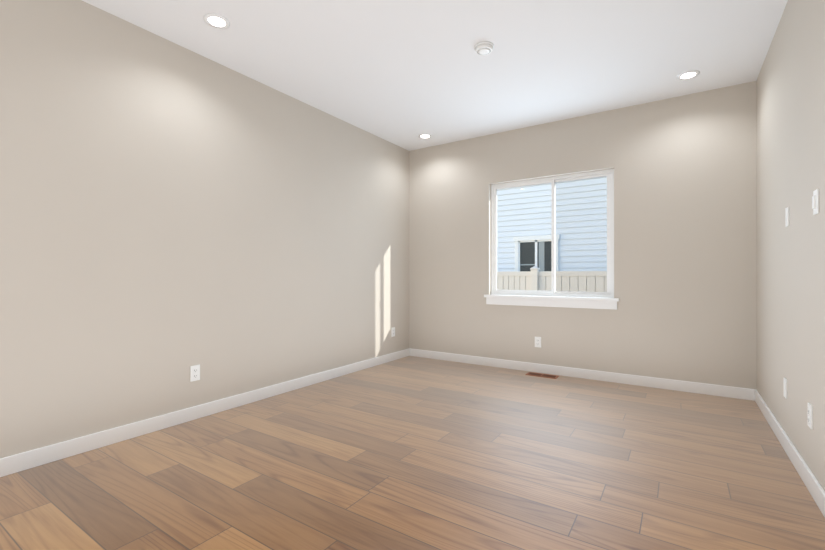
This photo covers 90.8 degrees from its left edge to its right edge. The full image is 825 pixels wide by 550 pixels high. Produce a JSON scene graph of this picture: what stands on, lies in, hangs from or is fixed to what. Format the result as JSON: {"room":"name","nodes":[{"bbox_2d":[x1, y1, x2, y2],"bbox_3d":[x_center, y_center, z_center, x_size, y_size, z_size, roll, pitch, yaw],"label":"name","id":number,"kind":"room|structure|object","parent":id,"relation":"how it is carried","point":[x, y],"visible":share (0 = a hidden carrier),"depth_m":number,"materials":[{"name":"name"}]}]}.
{"room":"empty bedroom","nodes":[
{"label":"empty bedroom","id":0,"kind":"room"},
{"bbox_2d":[0,0,408,457],"bbox_3d":[-1.810,-0.294,2.942,0.200,2.740,6.526,0,0,33],"label":"wall","id":1,"kind":"structure","parent":0,"point":[171,213],"depth_m":2.86,"materials":[{"name":"beige paint"}]},
{"bbox_2d":[190,364,199,381],"bbox_3d":[-1.621,0.732,3.036,0.010,0.115,0.070,0,0,33],"label":"electrical outlet","id":2,"kind":"object","parent":1,"relation":"attached to","point":[194,372],"visible":1,"depth_m":3.03,"materials":[{"name":"white plastic"}]},
{"bbox_2d":[0,348,411,476],"bbox_3d":[-1.719,1.027,2.880,0.017,0.098,6.126,0,0,33],"label":"baseboard","id":3,"kind":"structure","parent":1,"relation":"attached to","point":[16,463],"depth_m":2.84,"materials":[{"name":"white wood"}]},
{"bbox_2d":[391,327,394,336],"bbox_3d":[-0.242,0.720,5.133,0.010,0.115,0.070,0,0,33],"label":"electrical outlet","id":4,"kind":"object","parent":1,"relation":"attached to","point":[393,332],"visible":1,"depth_m":5.13,"materials":[{"name":"white plastic"}]},
{"bbox_2d":[0,356,824,549],"bbox_3d":[-0.233,1.135,1.903,3.976,0.120,6.526,0,0,33],"label":"floor","id":5,"kind":"structure","parent":0,"point":[412,453],"depth_m":2.17,"materials":[{"name":"brown wood"}]},
{"bbox_2d":[525,372,558,378],"bbox_3d":[1.388,1.074,4.353,0.320,0.008,0.130,0,0,33],"label":"floor vent","id":6,"kind":"object","parent":5,"relation":"in","point":[542,375],"visible":1,"depth_m":4.33,"materials":[{"name":"brown metal"}]},
{"bbox_2d":[82,0,787,150],"bbox_3d":[-0.233,-1.740,1.906,3.976,0.150,6.526,0,0,33],"label":"ceiling","id":7,"kind":"structure","parent":0,"point":[404,74],"depth_m":3.03,"materials":[{"name":"white paint"}]},
{"bbox_2d":[204,13,229,28],"bbox_3d":[-1.281,-1.663,2.664,0.156,0.010,0.156,0,0,33],"label":"recessed light","id":8,"kind":"object","parent":7,"relation":"in","point":[217,21],"visible":1,"depth_m":2.66,"materials":[{"name":"white plastic"}]},
{"bbox_2d":[418,134,431,138],"bbox_3d":[0.149,-1.661,4.861,0.156,0.010,0.156,0,0,33],"label":"recessed light","id":9,"kind":"object","parent":7,"relation":"in","point":[424,136],"visible":1,"depth_m":4.86,"materials":[{"name":"white plastic"}]},
{"bbox_2d":[474,41,493,55],"bbox_3d":[0.522,-1.645,2.967,0.144,0.038,0.144,0,0,33],"label":"smoke detector","id":10,"kind":"object","parent":7,"relation":"attached to","point":[484,48],"visible":1,"depth_m":2.93,"materials":[{"name":"white plastic"}]},
{"bbox_2d":[677,70,699,79],"bbox_3d":[2.292,-1.662,3.381,0.156,0.010,0.156,0,0,33],"label":"recessed light","id":11,"kind":"object","parent":7,"relation":"in","point":[687,75],"visible":1,"depth_m":3.38,"materials":[{"name":"white plastic"}]},
{"bbox_2d":[409,81,756,389],"bbox_3d":[1.505,-0.292,4.546,3.576,2.740,0.200,0,0,33],"label":"wall","id":12,"kind":"structure","parent":0,"point":[685,272],"depth_m":4.00,"materials":[{"name":"beige paint"}]},
{"bbox_2d":[535,337,540,347],"bbox_3d":[1.387,0.742,4.498,0.070,0.115,0.010,0,0,33],"label":"electrical outlet","id":13,"kind":"object","parent":12,"relation":"attached to","point":[537,341],"visible":1,"depth_m":4.49,"materials":[{"name":"white plastic"}]},
{"bbox_2d":[484,294,618,309],"bbox_3d":[1.471,0.290,4.463,1.434,0.114,0.100,0,0,33],"label":"window sill","id":14,"kind":"structure","parent":12,"relation":"attached to","point":[571,302],"depth_m":4.39,"materials":[{"name":"white wood"}]},
{"bbox_2d":[491,169,613,297],"bbox_3d":[1.518,-0.424,4.532,1.338,1.317,0.081,0,0,33],"label":"window unit","id":15,"kind":"structure","parent":12,"relation":"in","point":[608,174],"depth_m":4.47,"materials":[{"name":"white plastic"}]},
{"bbox_2d":[412,349,751,399],"bbox_3d":[1.444,1.029,4.458,3.510,0.098,0.014,0,0,33],"label":"baseboard","id":16,"kind":"structure","parent":12,"relation":"attached to","point":[669,384],"depth_m":4.14,"materials":[{"name":"white wood"}]},
{"bbox_2d":[756,0,824,490],"bbox_3d":[1.345,-0.296,0.867,0.200,2.740,6.526,0,0,33],"label":"wall","id":17,"kind":"structure","parent":0,"point":[790,145],"depth_m":2.34,"materials":[{"name":"beige paint"}]},
{"bbox_2d":[783,377,786,398],"bbox_3d":[2.305,0.699,2.515,0.007,0.115,0.070,0,0,33],"label":"electrical outlet plate","id":18,"kind":"object","parent":17,"relation":"attached to","point":[785,387],"visible":1,"depth_m":2.51,"materials":[{"name":"white plastic"}]},
{"bbox_2d":[785,207,788,226],"bbox_3d":[2.272,-0.351,2.466,0.007,0.115,0.070,0,0,33],"label":"switch plate","id":19,"kind":"object","parent":17,"relation":"attached to","point":[787,217],"visible":1,"depth_m":2.46,"materials":[{"name":"white plastic"}]},
{"bbox_2d":[752,389,824,516],"bbox_3d":[1.254,1.025,0.925,0.017,0.098,6.126,0,0,33],"label":"baseboard","id":20,"kind":"structure","parent":17,"relation":"attached to","point":[810,481],"depth_m":2.27,"materials":[{"name":"white wood"}]},
{"bbox_2d":[807,402,812,429],"bbox_3d":[1.989,0.705,2.036,0.010,0.115,0.070,0,0,33],"label":"electrical outlet","id":21,"kind":"object","parent":17,"relation":"attached to","point":[810,414],"visible":1,"depth_m":2.02,"materials":[{"name":"white plastic"}]},
{"bbox_2d":[812,189,818,214],"bbox_3d":[1.927,-0.349,1.947,0.014,0.115,0.070,0,0,33],"label":"light switch","id":22,"kind":"object","parent":17,"relation":"attached to","point":[815,202],"visible":0.96,"depth_m":1.93,"materials":[{"name":"white plastic"}]},
{"label":"outside","id":23,"kind":"structure","parent":0,"visible":0},
{"bbox_3d":[9.759,1.895,20.346,60.000,0.300,35.274,0,0,33],"label":"ground","id":24,"kind":"structure","parent":23,"visible":0},
{"bbox_2d":[497,266,606,291],"bbox_3d":[2.550,0.779,7.568,18.073,1.904,0.146,0,0,33],"label":"fence","id":25,"kind":"object","parent":24,"relation":"on","point":[543,282],"depth_m":7.57,"materials":[{"name":"white wood"}]},
{"bbox_2d":[497,177,606,271],"bbox_3d":[4.537,-1.790,11.501,23.600,7.050,4.650,0,0,33],"label":"house","id":26,"kind":"structure","parent":24,"relation":"on","point":[504,208],"depth_m":10.02,"materials":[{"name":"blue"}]}
]}

